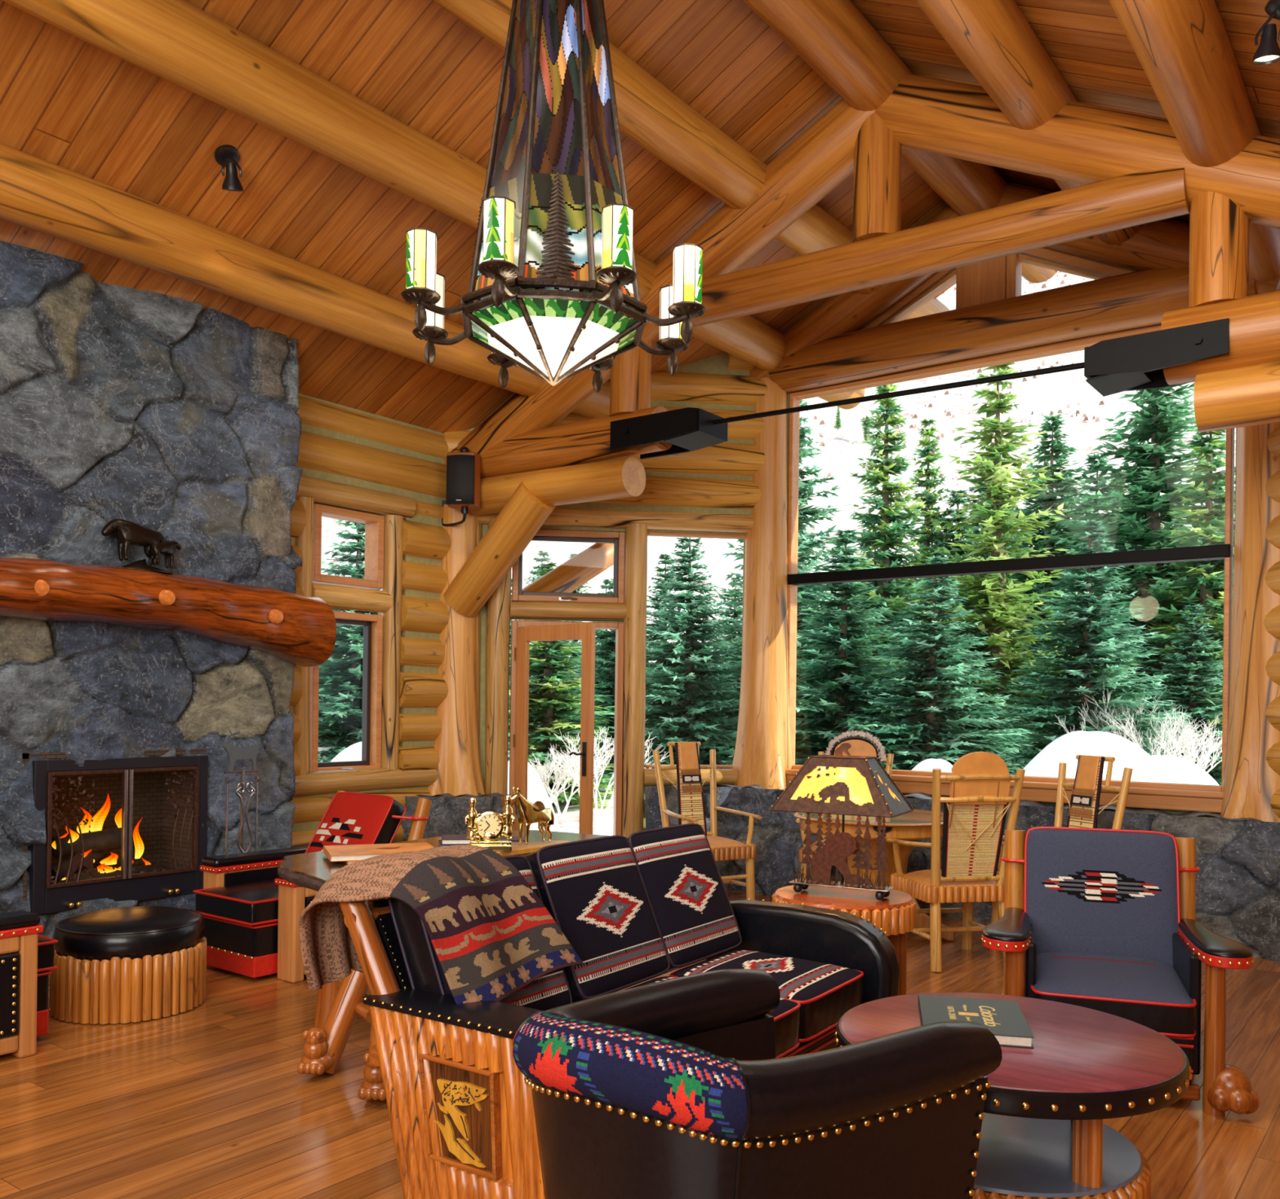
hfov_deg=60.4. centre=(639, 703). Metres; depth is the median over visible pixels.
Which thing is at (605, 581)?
conifer tree
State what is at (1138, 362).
bracket
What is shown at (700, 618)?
conifer tree
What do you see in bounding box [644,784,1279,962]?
wall
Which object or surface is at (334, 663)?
conifer tree
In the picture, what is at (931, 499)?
conifer tree
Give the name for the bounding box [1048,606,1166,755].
conifer tree
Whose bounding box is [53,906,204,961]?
cushion
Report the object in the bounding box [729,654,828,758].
conifer tree
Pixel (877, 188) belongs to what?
post
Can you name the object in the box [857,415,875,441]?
conifer tree
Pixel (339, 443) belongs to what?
wall
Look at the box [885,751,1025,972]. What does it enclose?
dining chair
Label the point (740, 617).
conifer tree
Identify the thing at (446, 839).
book
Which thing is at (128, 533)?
bronze sculpture
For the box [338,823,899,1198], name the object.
sofa
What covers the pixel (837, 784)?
table lamp
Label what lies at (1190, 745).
bare shrub
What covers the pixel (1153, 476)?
conifer tree
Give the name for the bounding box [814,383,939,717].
conifer tree
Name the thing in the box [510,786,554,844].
horse figurine
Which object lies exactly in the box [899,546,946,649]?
conifer tree
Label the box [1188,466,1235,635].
conifer tree
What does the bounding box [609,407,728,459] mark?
bracket
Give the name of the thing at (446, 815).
wall
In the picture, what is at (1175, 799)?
trim
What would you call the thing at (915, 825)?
dining table
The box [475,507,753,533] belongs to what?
trim
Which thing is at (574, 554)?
conifer tree
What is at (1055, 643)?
conifer tree
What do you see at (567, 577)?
brace
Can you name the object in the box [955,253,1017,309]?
post
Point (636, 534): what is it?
trim
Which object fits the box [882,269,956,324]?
window
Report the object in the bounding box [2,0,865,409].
purlin
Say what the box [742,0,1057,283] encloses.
ridge beam
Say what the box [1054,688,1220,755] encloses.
bare shrub
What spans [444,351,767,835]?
wall
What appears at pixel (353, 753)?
snow mound
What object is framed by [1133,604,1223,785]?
conifer tree
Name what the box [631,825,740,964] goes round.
cushion
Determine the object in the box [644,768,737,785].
trim
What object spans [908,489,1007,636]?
conifer tree
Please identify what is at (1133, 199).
beam
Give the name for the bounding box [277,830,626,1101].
table
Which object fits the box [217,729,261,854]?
fireplace tool set
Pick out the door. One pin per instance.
(522, 632)
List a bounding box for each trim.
[293,496,314,775]
[293,768,438,796]
[296,475,416,518]
[311,582,392,613]
[381,515,404,770]
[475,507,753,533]
[475,520,481,747]
[484,518,511,808]
[510,600,626,619]
[622,523,647,836]
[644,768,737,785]
[785,768,1223,813]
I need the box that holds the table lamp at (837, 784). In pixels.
[769,742,913,902]
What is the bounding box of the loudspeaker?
[441,446,480,526]
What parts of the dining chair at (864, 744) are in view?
arm post, leg, seat, post, fur trim, head panel, post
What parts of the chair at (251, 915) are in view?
nail trim, nail trim, seat, arm frame, panel, arm frame, panel, casing, post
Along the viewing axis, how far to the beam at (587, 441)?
8.07 m
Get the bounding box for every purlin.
[0,142,610,418]
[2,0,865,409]
[432,0,951,320]
[915,0,1144,244]
[1108,0,1279,281]
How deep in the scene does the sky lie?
58.34 m
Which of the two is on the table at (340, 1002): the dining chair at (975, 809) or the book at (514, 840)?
the book at (514, 840)
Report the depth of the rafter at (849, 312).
8.67 m
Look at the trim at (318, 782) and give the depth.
8.04 m
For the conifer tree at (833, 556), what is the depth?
29.84 m
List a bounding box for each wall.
[288,393,451,847]
[400,792,511,841]
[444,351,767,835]
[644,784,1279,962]
[786,182,1236,817]
[1263,289,1279,818]
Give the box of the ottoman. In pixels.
[48,906,206,1024]
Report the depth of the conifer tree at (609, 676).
19.78 m
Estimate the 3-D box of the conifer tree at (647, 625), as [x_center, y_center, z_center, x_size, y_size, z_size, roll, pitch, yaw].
[-0.142,-0.761,27.501,2.929,4.140,2.939,1,0,-11]
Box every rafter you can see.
[457,98,875,455]
[749,204,959,378]
[875,73,1279,228]
[997,182,1279,294]
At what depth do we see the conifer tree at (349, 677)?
20.69 m
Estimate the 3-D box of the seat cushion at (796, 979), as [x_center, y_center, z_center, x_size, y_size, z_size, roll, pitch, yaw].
[0.478,0.998,4.110,0.560,0.034,0.540,2,1,34]
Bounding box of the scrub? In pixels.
[805,271,1225,506]
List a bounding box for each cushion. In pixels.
[37,937,54,968]
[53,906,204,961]
[195,879,278,923]
[306,793,391,853]
[429,857,570,1011]
[539,837,668,996]
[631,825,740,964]
[633,976,797,1017]
[671,950,861,1000]
[1026,829,1177,966]
[1033,952,1193,1004]
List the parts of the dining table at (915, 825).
glass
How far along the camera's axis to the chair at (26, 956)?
4.41 m
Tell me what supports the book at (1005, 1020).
on the coffee table at (1045, 1135)
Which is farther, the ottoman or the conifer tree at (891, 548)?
the conifer tree at (891, 548)
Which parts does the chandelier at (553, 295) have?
dish, dish, arm, arm, dish, glass panel, dish, bowl panel, glass panel, arm, arm, bowl panel, glass panel, glass panel, bowl panel, arm, bowl panel, dish, arm, glass panel, bowl panel, glass panel, dish, arm, arm, dish, dish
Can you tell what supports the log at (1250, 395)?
attached to the wall at (1272, 620)
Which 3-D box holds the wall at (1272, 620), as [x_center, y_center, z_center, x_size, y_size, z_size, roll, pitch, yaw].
[4.206,-0.540,5.756,0.359,4.109,2.650,1,0,-8]
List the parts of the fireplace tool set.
tong arm, tong arm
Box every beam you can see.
[444,405,672,478]
[689,167,1190,327]
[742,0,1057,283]
[768,266,1256,393]
[1160,290,1279,385]
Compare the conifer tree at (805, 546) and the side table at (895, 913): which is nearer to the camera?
the side table at (895, 913)
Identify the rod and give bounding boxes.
[712,362,1084,424]
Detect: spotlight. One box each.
[213,144,243,191]
[1252,0,1279,65]
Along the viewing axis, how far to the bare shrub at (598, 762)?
14.42 m
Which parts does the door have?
handle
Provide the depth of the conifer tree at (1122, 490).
30.72 m
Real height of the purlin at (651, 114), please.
0.351 m
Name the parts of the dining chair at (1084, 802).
leg, arm post, post, rail, head rail, post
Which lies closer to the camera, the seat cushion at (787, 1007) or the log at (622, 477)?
the seat cushion at (787, 1007)
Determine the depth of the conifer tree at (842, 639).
17.78 m
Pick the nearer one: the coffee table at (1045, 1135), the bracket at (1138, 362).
the coffee table at (1045, 1135)
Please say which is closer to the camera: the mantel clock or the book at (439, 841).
the mantel clock
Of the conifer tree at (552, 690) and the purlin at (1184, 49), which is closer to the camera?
the purlin at (1184, 49)
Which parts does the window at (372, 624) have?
sash, crank handle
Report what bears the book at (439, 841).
on the table at (340, 1002)
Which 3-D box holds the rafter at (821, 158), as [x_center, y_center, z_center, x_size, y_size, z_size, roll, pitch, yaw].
[0.088,-2.782,7.722,3.632,2.073,0.392,1,0,37]
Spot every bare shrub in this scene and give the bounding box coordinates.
[528,743,599,817]
[550,719,668,835]
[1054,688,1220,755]
[1101,708,1222,773]
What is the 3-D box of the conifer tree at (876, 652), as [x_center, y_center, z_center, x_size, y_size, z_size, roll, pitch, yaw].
[4.447,0.115,20.933,2.391,2.987,2.518,1,0,19]
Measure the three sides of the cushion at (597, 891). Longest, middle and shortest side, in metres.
0.540 x 0.520 x 0.032 m
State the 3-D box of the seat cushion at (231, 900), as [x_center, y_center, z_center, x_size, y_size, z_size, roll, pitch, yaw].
[-1.952,1.062,6.073,0.524,0.143,0.780,1,0,37]
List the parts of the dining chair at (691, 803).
post, arm, head rail, rail, rail, post, seat, arm, arm post, leg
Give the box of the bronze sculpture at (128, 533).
[101,518,181,574]
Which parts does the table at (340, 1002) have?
leg, leg, leg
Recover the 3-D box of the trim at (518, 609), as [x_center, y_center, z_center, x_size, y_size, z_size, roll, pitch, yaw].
[-0.585,-0.762,9.004,0.950,0.138,0.144,1,0,-8]
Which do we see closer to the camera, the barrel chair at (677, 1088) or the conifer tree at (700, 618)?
the barrel chair at (677, 1088)
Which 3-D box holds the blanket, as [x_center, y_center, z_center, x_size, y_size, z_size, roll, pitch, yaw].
[-0.626,0.675,3.408,0.753,0.443,0.520,1,0,24]
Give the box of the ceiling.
[0,0,1279,433]
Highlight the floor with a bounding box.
[0,889,1279,1198]
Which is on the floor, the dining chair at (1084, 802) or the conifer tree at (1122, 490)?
the dining chair at (1084, 802)
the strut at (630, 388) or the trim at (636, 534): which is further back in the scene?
the trim at (636, 534)
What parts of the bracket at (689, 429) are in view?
plate, plate, plate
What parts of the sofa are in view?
rail, post, panel, nail trim, casing, arm, panel, panel frame, casing, casing, casing, arm, seat, casing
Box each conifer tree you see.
[317,519,382,762]
[318,610,349,746]
[507,561,614,808]
[508,550,599,748]
[508,578,534,718]
[529,552,603,690]
[555,578,673,778]
[559,578,669,752]
[600,537,742,786]
[645,553,731,751]
[645,613,669,744]
[666,597,735,751]
[693,400,902,768]
[705,577,742,715]
[722,601,813,729]
[723,528,925,769]
[724,530,832,733]
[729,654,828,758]
[799,624,884,759]
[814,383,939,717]
[817,543,857,625]
[832,406,844,430]
[839,555,1035,774]
[853,529,907,622]
[854,548,923,660]
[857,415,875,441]
[860,632,904,736]
[862,617,971,759]
[880,362,1142,761]
[893,417,964,659]
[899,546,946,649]
[899,596,1034,773]
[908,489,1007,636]
[945,457,1022,636]
[967,630,1038,775]
[968,413,1135,721]
[977,489,1086,737]
[992,519,1192,774]
[1002,506,1026,615]
[1005,382,1235,748]
[1005,634,1053,764]
[1011,610,1099,764]
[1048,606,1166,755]
[1056,453,1142,602]
[1057,477,1116,588]
[1102,470,1128,588]
[1110,462,1181,627]
[1125,414,1235,768]
[1125,612,1186,751]
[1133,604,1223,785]
[1160,503,1196,590]
[1170,501,1218,593]
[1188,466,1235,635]
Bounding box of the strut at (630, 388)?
[609,337,651,416]
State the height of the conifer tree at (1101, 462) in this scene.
7.815 m
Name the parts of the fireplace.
damper knob, fire door, fire door, damper knob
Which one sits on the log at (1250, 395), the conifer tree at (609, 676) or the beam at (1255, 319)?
the beam at (1255, 319)
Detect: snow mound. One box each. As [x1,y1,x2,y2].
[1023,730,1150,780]
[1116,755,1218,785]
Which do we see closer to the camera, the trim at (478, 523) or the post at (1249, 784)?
the post at (1249, 784)
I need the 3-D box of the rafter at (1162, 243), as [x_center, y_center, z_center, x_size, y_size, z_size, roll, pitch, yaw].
[3.331,-3.184,7.540,2.094,1.278,0.357,1,0,37]
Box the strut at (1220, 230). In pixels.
[1188,191,1249,306]
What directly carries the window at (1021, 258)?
in the wall at (1055, 256)
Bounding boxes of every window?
[310,610,382,771]
[312,503,384,589]
[511,528,625,603]
[644,531,746,768]
[787,326,1235,791]
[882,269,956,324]
[1017,253,1107,296]
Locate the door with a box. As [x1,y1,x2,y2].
[509,620,624,835]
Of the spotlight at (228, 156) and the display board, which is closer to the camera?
the display board
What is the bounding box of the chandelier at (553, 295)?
[400,0,706,392]
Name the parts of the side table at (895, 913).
leg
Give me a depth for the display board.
5.04 m
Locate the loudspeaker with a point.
(463, 467)
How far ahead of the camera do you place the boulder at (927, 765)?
13.30 m
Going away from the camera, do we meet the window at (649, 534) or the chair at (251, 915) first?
the chair at (251, 915)
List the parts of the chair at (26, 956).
nail trim, panel, arm frame, nail trim, seat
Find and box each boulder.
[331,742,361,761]
[507,760,560,831]
[911,758,952,772]
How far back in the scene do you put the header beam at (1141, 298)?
7.97 m
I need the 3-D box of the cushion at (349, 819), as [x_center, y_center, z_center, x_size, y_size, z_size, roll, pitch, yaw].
[-1.718,0.757,6.380,0.530,0.530,0.027,1,-32,37]
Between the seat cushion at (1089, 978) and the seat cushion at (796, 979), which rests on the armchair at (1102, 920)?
the seat cushion at (1089, 978)
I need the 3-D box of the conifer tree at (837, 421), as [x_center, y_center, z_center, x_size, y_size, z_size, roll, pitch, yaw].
[10.455,-15.126,58.018,0.613,1.428,0.602,1,0,34]
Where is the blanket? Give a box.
[298,844,583,1004]
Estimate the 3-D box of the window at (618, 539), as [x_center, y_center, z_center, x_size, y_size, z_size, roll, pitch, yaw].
[-0.587,-1.124,9.051,0.920,0.590,0.151,1,0,-8]
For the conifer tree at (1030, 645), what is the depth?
22.88 m
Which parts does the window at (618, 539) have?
crank handle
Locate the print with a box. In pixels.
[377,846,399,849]
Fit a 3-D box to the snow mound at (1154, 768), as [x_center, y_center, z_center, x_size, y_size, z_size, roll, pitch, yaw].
[6.248,1.341,13.015,2.567,1.455,1.851,1,0,0]
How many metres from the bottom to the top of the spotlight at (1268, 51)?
0.224 m
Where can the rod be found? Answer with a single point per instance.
(1081, 365)
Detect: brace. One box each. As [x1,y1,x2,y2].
[443,480,555,617]
[511,542,613,600]
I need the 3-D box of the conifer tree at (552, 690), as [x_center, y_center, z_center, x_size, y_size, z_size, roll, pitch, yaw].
[-1.404,-0.221,16.995,3.014,3.909,3.071,1,0,28]
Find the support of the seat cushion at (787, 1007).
on the sofa
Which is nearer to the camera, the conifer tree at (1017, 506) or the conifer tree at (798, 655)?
the conifer tree at (798, 655)
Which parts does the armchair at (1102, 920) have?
arm, post, post, panel, casing, seat, post, panel, post, arm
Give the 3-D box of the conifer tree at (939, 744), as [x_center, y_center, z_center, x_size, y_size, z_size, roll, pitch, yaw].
[4.582,-0.227,17.001,3.373,4.095,3.553,1,0,-1]
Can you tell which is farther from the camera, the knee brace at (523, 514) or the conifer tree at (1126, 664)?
the conifer tree at (1126, 664)
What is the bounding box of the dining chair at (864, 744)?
[795,729,893,882]
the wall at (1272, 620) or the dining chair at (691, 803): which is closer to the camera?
the wall at (1272, 620)
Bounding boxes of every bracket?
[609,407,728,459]
[1084,318,1229,396]
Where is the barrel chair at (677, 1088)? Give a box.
[512,968,1002,1198]
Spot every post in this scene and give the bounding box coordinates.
[427,504,485,797]
[728,377,793,790]
[852,112,901,242]
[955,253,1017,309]
[1216,422,1279,822]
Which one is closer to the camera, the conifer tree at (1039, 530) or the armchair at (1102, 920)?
the armchair at (1102, 920)
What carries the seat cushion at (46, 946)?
on the chair at (26, 956)
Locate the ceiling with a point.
(70, 103)
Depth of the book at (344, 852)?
4.77 m
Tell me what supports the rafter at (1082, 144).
on the beam at (1255, 319)
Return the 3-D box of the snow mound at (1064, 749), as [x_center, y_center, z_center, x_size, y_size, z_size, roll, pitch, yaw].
[5.666,1.189,13.564,3.120,1.691,2.168,1,0,0]
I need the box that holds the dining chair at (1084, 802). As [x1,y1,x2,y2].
[990,755,1132,951]
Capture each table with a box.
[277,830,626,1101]
[771,884,915,995]
[793,809,955,942]
[834,992,1192,1198]
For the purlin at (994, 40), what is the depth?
5.39 m
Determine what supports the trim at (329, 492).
attached to the wall at (339, 443)
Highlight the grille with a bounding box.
[445,454,475,504]
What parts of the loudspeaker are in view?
wall arm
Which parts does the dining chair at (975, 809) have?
arm post, arm, post, post, seat, leg, rail, rail, head panel, rail, post, post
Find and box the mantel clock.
[464,794,515,851]
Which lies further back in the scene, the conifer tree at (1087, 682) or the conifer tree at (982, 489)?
the conifer tree at (982, 489)
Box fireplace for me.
[0,240,336,938]
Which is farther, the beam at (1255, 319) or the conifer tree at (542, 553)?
the conifer tree at (542, 553)
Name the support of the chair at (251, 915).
on the floor
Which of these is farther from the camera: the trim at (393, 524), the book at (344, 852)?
the trim at (393, 524)
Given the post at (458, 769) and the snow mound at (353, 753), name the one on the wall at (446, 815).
the post at (458, 769)
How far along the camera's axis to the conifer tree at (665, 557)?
27.47 m
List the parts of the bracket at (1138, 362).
plate, plate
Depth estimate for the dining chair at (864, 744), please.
8.01 m
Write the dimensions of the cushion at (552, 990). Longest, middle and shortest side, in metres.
0.540 x 0.520 x 0.032 m
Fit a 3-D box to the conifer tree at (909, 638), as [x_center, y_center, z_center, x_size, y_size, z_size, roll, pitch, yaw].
[4.919,0.051,19.747,2.840,3.261,2.849,1,0,1]
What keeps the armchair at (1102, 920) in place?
on the floor
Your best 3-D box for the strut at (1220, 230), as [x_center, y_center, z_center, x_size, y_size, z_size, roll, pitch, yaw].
[2.936,-2.363,5.575,0.271,0.720,0.268,1,0,37]
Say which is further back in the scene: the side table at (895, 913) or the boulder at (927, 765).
the boulder at (927, 765)
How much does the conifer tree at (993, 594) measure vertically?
8.213 m
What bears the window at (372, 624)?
in the wall at (339, 443)
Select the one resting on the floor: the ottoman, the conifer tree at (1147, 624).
the ottoman
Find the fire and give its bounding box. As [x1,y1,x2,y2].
[51,793,156,884]
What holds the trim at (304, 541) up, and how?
attached to the wall at (339, 443)
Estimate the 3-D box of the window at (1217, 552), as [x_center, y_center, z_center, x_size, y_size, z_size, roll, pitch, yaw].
[2.577,-1.003,8.234,3.300,3.140,0.140,1,0,37]
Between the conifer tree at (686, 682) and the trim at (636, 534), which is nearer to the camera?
the trim at (636, 534)
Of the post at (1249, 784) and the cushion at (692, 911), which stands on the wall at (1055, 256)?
the post at (1249, 784)
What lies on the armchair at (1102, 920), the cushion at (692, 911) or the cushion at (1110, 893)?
the cushion at (1110, 893)
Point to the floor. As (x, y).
(209, 1100)
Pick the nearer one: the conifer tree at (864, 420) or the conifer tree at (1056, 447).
the conifer tree at (1056, 447)
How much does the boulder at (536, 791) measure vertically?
1.230 m
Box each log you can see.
[468,457,645,515]
[1193,360,1279,432]
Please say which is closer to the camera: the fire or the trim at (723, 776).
the fire
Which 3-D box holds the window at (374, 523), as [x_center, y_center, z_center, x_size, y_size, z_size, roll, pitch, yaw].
[-2.180,-1.142,8.097,0.160,0.550,0.620,1,0,37]
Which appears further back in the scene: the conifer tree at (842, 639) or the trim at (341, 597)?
the conifer tree at (842, 639)
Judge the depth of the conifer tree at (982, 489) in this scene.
28.85 m
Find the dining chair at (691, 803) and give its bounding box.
[652,742,761,900]
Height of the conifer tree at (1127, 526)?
7.799 m
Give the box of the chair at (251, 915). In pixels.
[192,790,431,983]
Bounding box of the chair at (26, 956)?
[0,911,57,1058]
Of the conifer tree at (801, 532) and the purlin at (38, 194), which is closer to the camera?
the purlin at (38, 194)
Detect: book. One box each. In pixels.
[323,842,434,862]
[342,861,357,864]
[438,840,455,846]
[441,834,471,844]
[498,836,524,844]
[917,995,1034,1048]
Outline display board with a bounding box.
[494,840,570,857]
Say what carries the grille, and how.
attached to the loudspeaker
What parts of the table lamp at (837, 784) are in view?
cord, lamp shade, mica panel, plate, stem, mica panel, lamp shade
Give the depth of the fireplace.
6.29 m
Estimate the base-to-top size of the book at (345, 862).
0.014 m
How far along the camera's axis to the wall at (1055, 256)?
8.02 m
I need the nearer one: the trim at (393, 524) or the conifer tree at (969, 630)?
the trim at (393, 524)
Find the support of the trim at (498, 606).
attached to the wall at (715, 479)
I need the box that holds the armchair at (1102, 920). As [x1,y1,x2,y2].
[980,826,1259,1116]
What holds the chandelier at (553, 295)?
hanging from the ridge beam at (833, 37)

